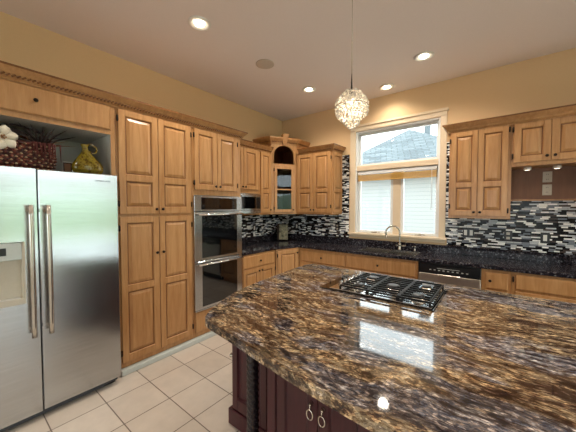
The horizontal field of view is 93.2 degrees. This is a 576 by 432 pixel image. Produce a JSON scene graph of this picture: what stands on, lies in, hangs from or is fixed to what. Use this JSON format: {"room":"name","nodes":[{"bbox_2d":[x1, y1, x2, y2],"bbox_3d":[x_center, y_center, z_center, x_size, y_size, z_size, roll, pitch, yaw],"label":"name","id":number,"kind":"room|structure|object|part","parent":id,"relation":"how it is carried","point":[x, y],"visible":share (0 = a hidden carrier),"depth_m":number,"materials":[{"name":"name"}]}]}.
{"room":"kitchen","nodes":[
{"label":"kitchen","id":0,"kind":"room"},
{"bbox_2d":[4,335,239,431],"bbox_3d":[0.284,1.575,-0.120,7.640,0.100,8.380,1,2,38],"label":"floor","id":1,"kind":"structure","parent":0,"point":[189,389],"depth_m":2.13,"materials":[{"name":"beige tile"}]},
{"bbox_2d":[0,78,115,174],"bbox_3d":[-2.066,0.247,2.209,0.705,2.400,1.006,1,2,38],"label":"tall cabinet","id":2,"kind":"object","parent":1,"relation":"on","point":[89,122],"visible":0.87,"depth_m":2.16,"materials":[{"name":"brown wood"}]},
{"bbox_3d":[-1.823,-0.831,1.975,0.020,0.200,0.935,1,2,38],"label":"drawer","id":3,"kind":"part","parent":2,"relation":"part of","materials":[{"name":"brown wood"}]},
{"bbox_2d":[0,60,273,152],"bbox_3d":[-1.324,-1.019,3.097,0.726,0.093,3.386,1,2,38],"label":"crown molding","id":4,"kind":"structure","parent":2,"relation":"attached to","point":[8,71],"depth_m":2.33,"materials":[{"name":"brown wood"}]},
{"bbox_2d":[0,166,120,431],"bbox_3d":[-1.986,0.556,2.168,0.842,1.784,0.925,1,2,38],"label":"refrigerator","id":5,"kind":"object","parent":1,"relation":"on","point":[60,331],"visible":1,"depth_m":1.99,"materials":[{"name":"grey metal"}]},
{"bbox_3d":[-1.892,0.239,1.762,0.049,0.115,0.240,1,2,38],"label":"dispenser panel","id":6,"kind":"part","parent":5,"relation":"part of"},
{"bbox_3d":[-1.902,0.537,1.775,0.062,1.720,0.412,1,2,38],"label":"freezer door","id":7,"kind":"part","parent":5,"relation":"part of","materials":[{"name":"silver metal"}]},
{"bbox_3d":[-1.743,0.377,1.856,0.082,0.906,0.029,1,2,38],"label":"handle","id":8,"kind":"part","parent":5,"relation":"part of","materials":[{"name":"silver metal"}]},
{"bbox_2d":[0,123,74,169],"bbox_3d":[-1.937,-0.505,2.039,0.561,0.341,0.259,-2,3,-45],"label":"basket","id":9,"kind":"object","parent":5,"relation":"on","point":[36,153],"visible":0.83,"depth_m":1.99,"materials":[{"name":"wicker"}]},
{"bbox_2d":[0,125,18,148],"bbox_3d":[-1.933,-0.519,1.820,0.160,0.189,0.130,-1,2,-15],"label":"flower","id":10,"kind":"object","parent":9,"relation":"in","point":[8,138],"visible":1,"depth_m":1.83,"materials":[{"name":"white fabric"}]},
{"bbox_3d":[-1.984,-0.598,1.997,0.024,0.151,0.392,1,2,38],"label":"handle","id":11,"kind":"part","parent":9,"relation":"part of","materials":[{"name":"brown wicker"}]},
{"bbox_3d":[-1.688,0.374,1.926,0.082,0.906,0.029,1,2,38],"label":"handle","id":12,"kind":"part","parent":5,"relation":"part of","materials":[{"name":"silver metal"}]},
{"bbox_2d":[63,161,72,171],"bbox_3d":[-1.807,-0.394,2.256,0.090,0.105,0.018,-2,3,-44],"label":"picture frame","id":13,"kind":"object","parent":5,"relation":"on","point":[66,165],"visible":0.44,"depth_m":2.24,"materials":[{"name":"brown wood"}]},
{"bbox_2d":[64,163,70,171],"bbox_3d":[-1.812,-0.396,2.240,0.040,0.070,0.002,-2,3,-44],"label":"picture","id":14,"kind":"object","parent":13,"relation":"attached to","point":[67,166],"depth_m":2.24},
{"bbox_3d":[-1.614,0.525,2.142,0.062,1.720,0.505,1,2,38],"label":"door","id":15,"kind":"part","parent":5,"relation":"part of","materials":[{"name":"silver metal"}]},
{"bbox_2d":[71,144,103,173],"bbox_3d":[-1.654,-0.468,2.251,0.110,0.253,0.224,1,2,38],"label":"jug","id":16,"kind":"object","parent":5,"relation":"on","point":[85,162],"visible":0.91,"depth_m":2.21,"materials":[{"name":"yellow ceramic"}]},
{"bbox_3d":[-1.635,-0.555,2.273,0.015,0.081,0.082,1,2,38],"label":"handle","id":17,"kind":"part","parent":16,"relation":"part of","materials":[{"name":"green ceramic"}]},
{"bbox_2d":[114,107,193,368],"bbox_3d":[-1.523,0.192,2.899,0.705,2.355,0.745,1,2,38],"label":"pantry cabinet","id":18,"kind":"object","parent":1,"relation":"on","point":[153,158],"visible":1,"depth_m":2.65,"materials":[{"name":"brown wood"}]},
{"bbox_3d":[-1.388,-0.484,2.541,0.020,0.930,0.348,1,2,38],"label":"door","id":19,"kind":"part","parent":18,"relation":"part of","materials":[{"name":"brown wood"}]},
{"bbox_3d":[-1.388,0.668,2.579,0.020,1.325,0.348,1,2,38],"label":"door","id":20,"kind":"part","parent":18,"relation":"part of","materials":[{"name":"brown wood"}]},
{"bbox_3d":[-1.169,-0.493,2.820,0.020,0.930,0.350,1,2,38],"label":"door","id":21,"kind":"part","parent":18,"relation":"part of","materials":[{"name":"brown wood"}]},
{"bbox_3d":[-1.169,0.659,2.858,0.020,1.325,0.350,1,2,38],"label":"door","id":22,"kind":"part","parent":18,"relation":"part of","materials":[{"name":"brown wood"}]},
{"bbox_2d":[121,331,216,376],"bbox_3d":[-1.065,1.395,3.026,0.085,0.049,1.448,1,2,38],"label":"toe kick","id":23,"kind":"object","parent":1,"relation":"on","point":[127,370],"visible":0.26,"depth_m":2.75,"materials":[{"name":"white wood"}]},
{"bbox_2d":[191,127,239,337],"bbox_3d":[-1.074,0.173,3.470,0.705,2.355,0.702,1,2,38],"label":"tall cabinet","id":24,"kind":"object","parent":1,"relation":"on","point":[215,157],"visible":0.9,"depth_m":3.17,"materials":[{"name":"brown wood"}]},
{"bbox_3d":[-0.828,1.189,3.309,0.020,0.225,0.658,1,2,38],"label":"drawer","id":25,"kind":"part","parent":24,"relation":"part of","materials":[{"name":"brown wood"}]},
{"bbox_3d":[-0.938,-0.633,3.109,0.020,0.670,0.300,1,2,38],"label":"door","id":26,"kind":"part","parent":24,"relation":"part of","materials":[{"name":"brown wood"}]},
{"bbox_2d":[193,195,243,312],"bbox_3d":[-1.006,0.410,3.424,0.607,1.305,0.690,1,2,38],"label":"double oven","id":27,"kind":"object","parent":24,"relation":"in","point":[217,220],"visible":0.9,"depth_m":3.22,"materials":[{"name":"grey metal"}]},
{"bbox_3d":[-0.823,0.222,3.274,0.032,0.550,0.690,1,2,38],"label":"oven door","id":28,"kind":"part","parent":27,"relation":"part of","materials":[{"name":"black glass"}]},
{"bbox_3d":[-0.824,-0.148,3.262,0.030,0.170,0.690,1,2,38],"label":"control panel","id":29,"kind":"part","parent":27,"relation":"part of","materials":[{"name":"silver metal"}]},
{"bbox_3d":[-0.823,0.779,3.292,0.032,0.545,0.690,1,2,38],"label":"oven door","id":30,"kind":"part","parent":27,"relation":"part of","materials":[{"name":"silver metal"}]},
{"bbox_3d":[-0.820,-0.146,3.263,0.026,0.133,0.517,1,2,38],"label":"control glass","id":31,"kind":"part","parent":27,"relation":"part of","materials":[{"name":"black glass"}]},
{"bbox_3d":[-0.789,-0.022,3.241,0.057,0.024,0.645,1,2,38],"label":"handle","id":32,"kind":"part","parent":27,"relation":"part of","materials":[{"name":"silver metal"}]},
{"bbox_3d":[-0.789,0.538,3.259,0.057,0.024,0.645,1,2,38],"label":"handle","id":33,"kind":"part","parent":27,"relation":"part of","materials":[{"name":"silver metal"}]},
{"bbox_3d":[-0.748,-0.641,3.351,0.020,0.670,0.304,1,2,38],"label":"door","id":34,"kind":"part","parent":24,"relation":"part of","materials":[{"name":"brown wood"}]},
{"bbox_2d":[242,250,275,288],"bbox_3d":[-0.629,0.951,4.034,0.649,0.872,0.686,1,2,38],"label":"base cabinet","id":35,"kind":"object","parent":1,"relation":"on","point":[257,267],"visible":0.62,"depth_m":3.81,"materials":[{"name":"brown wood"}]},
{"bbox_3d":[-0.500,1.000,3.737,0.020,0.545,0.316,1,2,38],"label":"door","id":36,"kind":"part","parent":35,"relation":"part of","materials":[{"name":"brown wood"}]},
{"bbox_3d":[-0.401,0.623,3.851,0.020,0.160,0.638,1,2,38],"label":"drawer","id":37,"kind":"part","parent":35,"relation":"part of","materials":[{"name":"brown wood"}]},
{"bbox_3d":[-0.301,0.992,3.990,0.020,0.545,0.316,1,2,38],"label":"door","id":38,"kind":"part","parent":35,"relation":"part of","materials":[{"name":"brown wood"}]},
{"bbox_2d":[275,248,299,274],"bbox_3d":[-0.073,0.880,4.664,0.822,0.773,0.945,1,2,38],"label":"base cabinet","id":39,"kind":"object","parent":1,"relation":"on","point":[285,259],"visible":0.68,"depth_m":4.22,"materials":[{"name":"brown wood"}]},
{"bbox_2d":[242,233,575,278],"bbox_3d":[1.401,0.472,3.042,5.134,0.145,1.660,1,2,38],"label":"countertop","id":40,"kind":"structure","parent":39,"relation":"on","point":[537,263],"depth_m":3.40,"materials":[{"name":"stone"}]},
{"bbox_2d":[277,224,287,239],"bbox_3d":[-0.099,0.295,4.884,0.200,0.295,0.104,0,2,0],"label":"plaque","id":41,"kind":"object","parent":40,"relation":"on","point":[282,229],"visible":1,"depth_m":4.88,"materials":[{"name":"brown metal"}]},
{"bbox_2d":[361,247,420,255],"bbox_3d":[1.383,0.591,3.741,0.736,0.212,0.356,1,2,38],"label":"sink","id":42,"kind":"object","parent":40,"relation":"in","point":[399,252],"visible":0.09,"depth_m":3.84,"materials":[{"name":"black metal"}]},
{"bbox_2d":[361,247,391,252],"bbox_3d":[1.243,0.587,3.852,0.378,0.212,0.356,1,2,38],"label":"basin","id":43,"kind":"object","parent":42,"relation":"in","point":[365,249],"depth_m":3.99,"materials":[{"name":"silver metal"}]},
{"bbox_2d":[387,250,420,255],"bbox_3d":[1.534,0.595,3.623,0.353,0.212,0.356,1,2,38],"label":"basin","id":44,"kind":"object","parent":42,"relation":"in","point":[399,252],"depth_m":3.77,"materials":[{"name":"silver metal"}]},
{"bbox_2d":[385,225,406,249],"bbox_3d":[1.525,0.304,3.861,0.282,0.346,0.088,1,2,19],"label":"faucet","id":45,"kind":"object","parent":40,"relation":"on","point":[399,245],"visible":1,"depth_m":3.85,"materials":[{"name":"silver metal"}]},
{"bbox_3d":[1.487,0.264,3.865,0.213,0.266,0.028,0,2,4],"label":"spout","id":46,"kind":"part","parent":45,"relation":"part of","materials":[{"name":"silver metal"}]},
{"bbox_2d":[229,344,370,431],"bbox_3d":[0.892,1.029,1.417,2.665,0.887,1.365,1,2,38],"label":"kitchen island","id":47,"kind":"object","parent":1,"relation":"on","point":[263,400],"visible":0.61,"depth_m":1.33,"materials":[{"name":"brown wood"}]},
{"bbox_3d":[-0.255,0.961,1.797,0.322,0.760,0.020,1,2,38],"label":"panel","id":48,"kind":"part","parent":47,"relation":"part of","materials":[{"name":"brown wood"}]},
{"bbox_3d":[0.041,0.977,1.257,0.232,0.745,0.020,1,2,38],"label":"door","id":49,"kind":"part","parent":47,"relation":"part of","materials":[{"name":"brown wood"}]},
{"bbox_3d":[0.098,0.846,1.182,0.037,0.077,0.020,1,2,38],"label":"ring pull","id":50,"kind":"part","parent":47,"relation":"part of","materials":[{"name":"silver metal"}]},
{"bbox_3d":[0.145,0.847,1.145,0.037,0.077,0.020,1,2,38],"label":"ring pull","id":51,"kind":"part","parent":47,"relation":"part of","materials":[{"name":"silver metal"}]},
{"bbox_3d":[0.227,0.981,1.111,0.232,0.745,0.020,1,2,38],"label":"door","id":52,"kind":"part","parent":47,"relation":"part of","materials":[{"name":"brown wood"}]},
{"bbox_2d":[205,264,575,431],"bbox_3d":[0.835,0.566,1.338,2.815,0.040,1.655,1,2,38],"label":"island countertop","id":53,"kind":"structure","parent":47,"relation":"on","point":[482,360],"depth_m":1.14,"materials":[{"name":"brown stone"}]},
{"bbox_2d":[319,273,447,310],"bbox_3d":[0.683,0.549,1.970,0.755,0.132,0.512,1,2,38],"label":"cooktop","id":54,"kind":"object","parent":53,"relation":"in","point":[407,292],"visible":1,"depth_m":1.86,"materials":[{"name":"black metal"}]},
{"bbox_2d":[300,248,345,268],"bbox_3d":[0.656,0.941,4.313,0.805,0.872,0.599,1,2,38],"label":"base cabinet","id":55,"kind":"object","parent":1,"relation":"on","point":[307,256],"visible":0.22,"depth_m":4.07,"materials":[{"name":"brown wood"}]},
{"bbox_3d":[0.362,0.992,4.214,0.367,0.530,0.020,1,2,38],"label":"door","id":56,"kind":"part","parent":55,"relation":"part of","materials":[{"name":"brown wood"}]},
{"bbox_2d":[346,253,418,279],"bbox_3d":[1.343,0.959,3.767,0.945,0.872,0.589,1,2,38],"label":"base cabinet","id":57,"kind":"object","parent":1,"relation":"on","point":[373,264],"visible":0.14,"depth_m":3.51,"materials":[{"name":"brown wood"}]},
{"bbox_2d":[418,261,481,288],"bbox_3d":[1.964,0.968,3.287,0.610,0.848,0.578,1,2,38],"label":"dishwasher","id":58,"kind":"object","parent":1,"relation":"on","point":[463,276],"visible":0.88,"depth_m":3.04,"materials":[{"name":"black plastic"}]},
{"bbox_3d":[1.792,0.676,3.053,0.240,0.017,0.014,1,2,38],"label":"handle","id":59,"kind":"part","parent":58,"relation":"part of","materials":[{"name":"silver metal"}]},
{"bbox_3d":[1.804,0.986,3.084,0.606,0.625,0.035,1,2,38],"label":"door","id":60,"kind":"part","parent":58,"relation":"part of","materials":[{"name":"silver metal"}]},
{"bbox_3d":[1.805,0.611,3.072,0.606,0.107,0.032,1,2,38],"label":"control panel","id":61,"kind":"part","parent":58,"relation":"part of","materials":[{"name":"black plastic"}]},
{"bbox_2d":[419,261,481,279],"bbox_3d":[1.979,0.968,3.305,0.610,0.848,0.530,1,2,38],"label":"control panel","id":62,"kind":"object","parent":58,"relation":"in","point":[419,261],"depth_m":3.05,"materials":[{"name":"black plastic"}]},
{"bbox_2d":[481,269,511,293],"bbox_3d":[2.302,0.984,3.021,0.246,0.872,0.599,1,2,38],"label":"base cabinet","id":63,"kind":"object","parent":1,"relation":"on","point":[491,280],"visible":0.29,"depth_m":2.80,"materials":[{"name":"brown wood"}]},
{"bbox_3d":[2.145,0.670,2.802,0.187,0.165,0.020,1,2,38],"label":"drawer","id":64,"kind":"part","parent":63,"relation":"part of","materials":[{"name":"brown wood"}]},
{"bbox_2d":[511,272,575,303],"bbox_3d":[2.758,0.996,2.663,0.910,0.872,0.599,1,2,38],"label":"base cabinet","id":65,"kind":"object","parent":1,"relation":"on","point":[531,285],"visible":0.14,"depth_m":2.58,"materials":[{"name":"brown wood"}]},
{"bbox_3d":[2.430,1.033,2.590,0.427,0.555,0.020,1,2,38],"label":"door","id":66,"kind":"part","parent":65,"relation":"part of","materials":[{"name":"brown wood"}]},
{"bbox_2d":[0,11,281,237],"bbox_3d":[-2.661,-0.131,2.138,0.150,3.160,8.380,1,2,38],"label":"wall","id":67,"kind":"structure","parent":0,"point":[23,43],"depth_m":2.96,"materials":[{"name":"paint"}]},
{"bbox_2d":[240,147,258,214],"bbox_3d":[-0.774,-0.520,4.072,0.405,1.010,0.643,1,2,38],"label":"upper cabinet","id":68,"kind":"object","parent":67,"relation":"attached to","point":[249,158],"visible":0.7,"depth_m":4.05,"materials":[{"name":"brown wood"}]},
{"bbox_3d":[-0.744,-0.690,3.840,0.020,0.605,0.300,1,2,38],"label":"door","id":69,"kind":"part","parent":68,"relation":"part of","materials":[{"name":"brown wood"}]},
{"bbox_2d":[240,193,260,213],"bbox_3d":[-0.733,-0.184,4.093,0.438,0.293,0.561,1,2,38],"label":"microwave","id":70,"kind":"object","parent":68,"relation":"in","point":[251,203],"visible":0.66,"depth_m":4.02,"materials":[{"name":"silver metal"}]},
{"bbox_3d":[-0.557,-0.697,4.079,0.020,0.605,0.296,1,2,38],"label":"door","id":71,"kind":"part","parent":68,"relation":"part of","materials":[{"name":"brown wood"}]},
{"bbox_2d":[242,214,282,237],"bbox_3d":[-0.617,0.158,4.620,0.009,0.380,1.665,1,2,38],"label":"backsplash","id":72,"kind":"structure","parent":67,"relation":"attached to","point":[266,224],"depth_m":4.79,"materials":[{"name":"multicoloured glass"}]},
{"bbox_2d":[259,151,271,214],"bbox_3d":[-0.486,-0.532,4.439,0.405,1.010,0.285,1,2,38],"label":"upper cabinet","id":73,"kind":"object","parent":67,"relation":"attached to","point":[264,158],"visible":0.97,"depth_m":4.32,"materials":[{"name":"brown wood"}]},
{"bbox_2d":[253,133,309,213],"bbox_3d":[-0.100,-0.694,4.734,0.641,1.315,0.799,1,2,38],"label":"upper cabinet","id":74,"kind":"object","parent":67,"relation":"attached to","point":[284,153],"visible":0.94,"depth_m":4.62,"materials":[{"name":"brown wood"}]},
{"bbox_3d":[-0.353,-1.232,4.482,0.542,0.112,0.203,1,2,18],"label":"cornice","id":75,"kind":"part","parent":74,"relation":"part of","materials":[{"name":"brown wood"}]},
{"bbox_3d":[-0.106,-1.200,4.765,0.537,0.015,0.695,1,2,38],"label":"panel","id":76,"kind":"part","parent":74,"relation":"part of","materials":[{"name":"brown wood"}]},
{"bbox_3d":[-0.071,-0.618,4.556,0.457,1.175,0.020,-1,2,-24],"label":"frame","id":77,"kind":"part","parent":74,"relation":"part of","materials":[{"name":"brown wood"}]},
{"bbox_3d":[-0.063,-0.446,4.543,0.356,0.768,0.020,-1,2,-24],"label":"door","id":78,"kind":"part","parent":74,"relation":"part of","materials":[{"name":"brown wood"}]},
{"bbox_3d":[-0.065,-1.025,4.530,0.397,0.319,0.020,-1,2,-24],"label":"arch trim","id":79,"kind":"part","parent":74,"relation":"part of","materials":[{"name":"brown wood"}]},
{"bbox_3d":[0.198,-1.238,4.659,0.529,0.112,0.129,-2,3,-42],"label":"cornice","id":80,"kind":"part","parent":74,"relation":"part of","materials":[{"name":"brown wood"}]},
{"bbox_2d":[0,0,575,120],"bbox_3d":[0.284,-1.683,-0.228,7.640,0.100,8.380,1,2,38],"label":"ceiling","id":81,"kind":"structure","parent":0,"point":[308,42],"depth_m":2.62,"materials":[{"name":"paint"}]},
{"bbox_2d":[188,16,210,30],"bbox_3d":[-0.789,-1.713,2.432,0.200,0.015,0.200,1,2,38],"label":"recessed light","id":82,"kind":"object","parent":81,"relation":"in","point":[200,23],"visible":1,"depth_m":2.42,"materials":[{"name":"white ceramic"}]},
{"bbox_2d":[256,59,273,68],"bbox_3d":[-0.264,-1.739,3.123,0.210,0.008,0.210,1,2,38],"label":"ceiling speaker","id":83,"kind":"object","parent":81,"relation":"attached to","point":[262,63],"visible":1,"depth_m":3.12},
{"bbox_2d":[302,86,315,92],"bbox_3d":[0.292,-1.758,3.795,0.200,0.015,0.200,1,2,38],"label":"recessed light","id":84,"kind":"object","parent":81,"relation":"in","point":[308,89],"visible":1,"depth_m":3.78,"materials":[{"name":"white ceramic"}]},
{"bbox_2d":[334,0,368,130],"bbox_3d":[0.371,-1.099,1.580,0.202,1.196,0.202,1,2,38],"label":"pendant light","id":85,"kind":"object","parent":81,"relation":"hanging from","point":[351,99],"visible":1,"depth_m":1.56,"materials":[{"name":"white glass"}]},
{"bbox_3d":[0.372,-0.633,1.595,0.194,0.164,0.194,1,2,38],"label":"wire frame","id":86,"kind":"part","parent":85,"relation":"part of","materials":[{"name":"clear glass"}]},
{"bbox_3d":[0.372,-1.253,1.575,0.004,0.850,0.004,1,2,38],"label":"cord","id":87,"kind":"part","parent":85,"relation":"part of","materials":[{"name":"silver metal"}]},
{"bbox_2d":[379,84,394,89],"bbox_3d":[1.349,-1.755,3.717,0.200,0.015,0.200,1,2,38],"label":"recessed light","id":88,"kind":"object","parent":81,"relation":"in","point":[385,86],"visible":1,"depth_m":3.70,"materials":[{"name":"white ceramic"}]},
{"bbox_2d":[414,51,433,60],"bbox_3d":[1.477,-1.730,2.959,0.200,0.015,0.200,1,2,38],"label":"recessed light","id":89,"kind":"object","parent":81,"relation":"in","point":[423,56],"visible":1,"depth_m":2.95,"materials":[{"name":"white ceramic"}]},
{"bbox_2d":[282,48,575,252],"bbox_3d":[2.829,-0.161,3.064,7.340,3.160,0.160,1,2,38],"label":"wall","id":90,"kind":"structure","parent":0,"point":[547,81],"depth_m":3.35,"materials":[{"name":"paint"}]},
{"bbox_2d":[283,155,349,237],"bbox_3d":[0.443,-0.329,4.825,1.384,1.340,0.009,1,2,38],"label":"backsplash","id":91,"kind":"structure","parent":90,"relation":"attached to","point":[309,224],"depth_m":4.64,"materials":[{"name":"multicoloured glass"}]},
{"bbox_2d":[297,151,341,214],"bbox_3d":[0.505,-0.535,4.533,0.695,1.010,0.375,1,2,38],"label":"upper cabinet","id":92,"kind":"object","parent":90,"relation":"attached to","point":[319,175],"visible":1,"depth_m":4.37,"materials":[{"name":"brown wood"}]},
{"bbox_3d":[0.281,-0.537,4.520,0.314,0.955,0.020,1,2,38],"label":"door","id":93,"kind":"part","parent":92,"relation":"part of","materials":[{"name":"brown wood"}]},
{"bbox_2d":[297,143,345,154],"bbox_3d":[0.545,-1.064,4.471,0.695,0.092,0.396,1,2,38],"label":"crown molding","id":94,"kind":"structure","parent":92,"relation":"on","point":[335,147],"depth_m":4.31,"materials":[{"name":"brown wood"}]},
{"bbox_3d":[0.535,-0.530,4.321,0.320,0.955,0.020,1,2,38],"label":"door","id":95,"kind":"part","parent":92,"relation":"part of","materials":[{"name":"brown wood"}]},
{"bbox_3d":[0.794,-0.531,4.349,0.013,0.955,0.286,1,2,38],"label":"panel","id":96,"kind":"part","parent":92,"relation":"part of","materials":[{"name":"brown wood"}]},
{"bbox_2d":[348,107,448,242],"bbox_3d":[1.555,-0.534,3.992,1.385,1.755,0.175,1,2,38],"label":"window","id":97,"kind":"structure","parent":90,"relation":"in","point":[392,124],"depth_m":3.97,"materials":[{"name":"beige wood"}]},
{"bbox_3d":[1.356,-0.222,4.226,0.545,0.965,0.050,1,2,38],"label":"casement sash","id":98,"kind":"part","parent":97,"relation":"part of","materials":[{"name":"glass"}]},
{"bbox_3d":[1.549,0.287,4.011,1.385,0.032,0.155,1,2,38],"label":"sill","id":99,"kind":"part","parent":97,"relation":"part of","materials":[{"name":"beige wood"}]},
{"bbox_2d":[358,166,437,208],"bbox_3d":[1.552,-0.390,3.984,1.115,0.573,0.060,1,2,38],"label":"window blind","id":100,"kind":"object","parent":97,"relation":"attached to","point":[428,172],"visible":1,"depth_m":3.92,"materials":[{"name":"white plastic"}]},
{"bbox_3d":[1.555,-0.546,3.984,1.105,0.016,0.048,1,2,38],"label":"rail","id":101,"kind":"part","parent":100,"relation":"part of","materials":[{"name":"brown wood"}]},
{"bbox_3d":[1.598,-1.033,4.022,1.145,0.520,0.050,1,2,38],"label":"transom sash","id":102,"kind":"part","parent":97,"relation":"part of","materials":[{"name":"white plastic"}]},
{"bbox_3d":[1.849,-0.209,3.839,0.490,0.965,0.050,1,2,38],"label":"casement sash","id":103,"kind":"part","parent":97,"relation":"part of","materials":[{"name":"glass"}]},
{"bbox_2d":[448,125,512,218],"bbox_3d":[2.231,-0.485,3.178,0.575,1.020,0.375,1,2,38],"label":"upper cabinet","id":104,"kind":"object","parent":90,"relation":"attached to","point":[480,160],"visible":1,"depth_m":3.04,"materials":[{"name":"brown wood"}]},
{"bbox_3d":[2.031,-0.486,3.146,0.256,0.965,0.020,1,2,38],"label":"door","id":105,"kind":"part","parent":104,"relation":"part of","materials":[{"name":"brown wood"}]},
{"bbox_3d":[2.239,-0.481,2.983,0.261,0.965,0.020,1,2,38],"label":"door","id":106,"kind":"part","parent":104,"relation":"part of","materials":[{"name":"brown wood"}]},
{"bbox_2d":[442,104,575,134],"bbox_3d":[2.702,-1.008,2.777,1.928,0.092,0.396,1,2,38],"label":"crown molding","id":107,"kind":"structure","parent":104,"relation":"attached to","point":[567,110],"depth_m":2.84,"materials":[{"name":"brown wood"}]},
{"bbox_2d":[445,142,575,254],"bbox_3d":[2.997,-0.263,2.820,2.379,1.340,0.009,1,2,38],"label":"backsplash","id":108,"kind":"structure","parent":90,"relation":"attached to","point":[528,220],"depth_m":3.08,"materials":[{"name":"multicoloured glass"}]},
{"bbox_2d":[463,228,473,237],"bbox_3d":[2.255,0.208,3.406,0.120,0.116,0.010,1,2,38],"label":"switch","id":109,"kind":"object","parent":108,"relation":"attached to","point":[467,232],"visible":1,"depth_m":3.40,"materials":[{"name":"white plastic"}]},
{"bbox_2d":[504,231,511,240],"bbox_3d":[2.560,0.231,3.167,0.075,0.116,0.010,1,2,38],"label":"outlet","id":110,"kind":"object","parent":108,"relation":"attached to","point":[507,234],"visible":1,"depth_m":3.17,"materials":[{"name":"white plastic"}]},
{"bbox_2d":[540,233,549,242],"bbox_3d":[2.806,0.240,2.974,0.075,0.116,0.010,1,2,38],"label":"switch","id":111,"kind":"object","parent":108,"relation":"attached to","point":[544,237],"visible":1,"depth_m":2.97,"materials":[{"name":"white plastic"}]},
{"bbox_2d":[511,115,575,200],"bbox_3d":[2.697,-0.572,2.809,0.613,0.822,0.375,1,2,38],"label":"upper cabinet","id":112,"kind":"object","parent":90,"relation":"attached to","point":[542,145],"visible":0.98,"depth_m":2.81,"materials":[{"name":"brown wood"}]},
{"bbox_3d":[2.488,-0.757,2.778,0.280,0.400,0.020,1,2,38],"label":"door","id":113,"kind":"part","parent":112,"relation":"part of","materials":[{"name":"brown wood"}]},
{"bbox_2d":[542,184,551,194],"bbox_3d":[2.798,-0.282,2.942,0.075,0.116,0.010,1,2,38],"label":"outlet","id":114,"kind":"object","parent":112,"relation":"attached to","point":[546,189],"visible":1,"depth_m":2.94,"materials":[{"name":"beige plastic"}]},
{"bbox_2d":[543,171,551,181],"bbox_3d":[2.798,-0.422,2.938,0.075,0.116,0.010,1,2,38],"label":"outlet","id":115,"kind":"object","parent":112,"relation":"attached to","point":[547,176],"visible":1,"depth_m":2.94,"materials":[{"name":"beige plastic"}]},
{"bbox_2d":[553,165,561,168],"bbox_3d":[2.751,-0.500,2.783,0.068,0.030,0.067,1,2,38],"label":"puck light","id":116,"kind":"object","parent":112,"relation":"attached to","point":[555,166],"visible":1,"depth_m":2.76,"materials":[{"name":"white plastic"}]},
{"bbox_3d":[2.715,-0.751,2.600,0.285,0.400,0.020,1,2,38],"label":"door","id":117,"kind":"part","parent":112,"relation":"part of","materials":[{"name":"brown wood"}]},
{"label":"outside","id":118,"kind":"structure","parent":0,"visible":0},
{"bbox_3d":[-20.053,1.299,15.803,69.000,0.100,120.000,1,2,38],"label":"ground","id":119,"kind":"structure","parent":118,"visible":0},
{"bbox_2d":[361,125,436,233],"bbox_3d":[5.865,-1.309,11.760,6.750,5.380,7.800,1,2,38],"label":"house","id":120,"kind":"structure","parent":119,"relation":"on","point":[419,217],"depth_m":9.45,"materials":[{"name":"white"}]},
{"bbox_2d":[424,125,430,133],"bbox_3d":[5.940,-3.654,11.592,0.420,0.680,0.450,1,2,38],"label":"roof vent","id":121,"kind":"object","parent":120,"relation":"attached to","point":[427,129],"depth_m":11.50,"materials":[{"name":"metal"}]}
]}

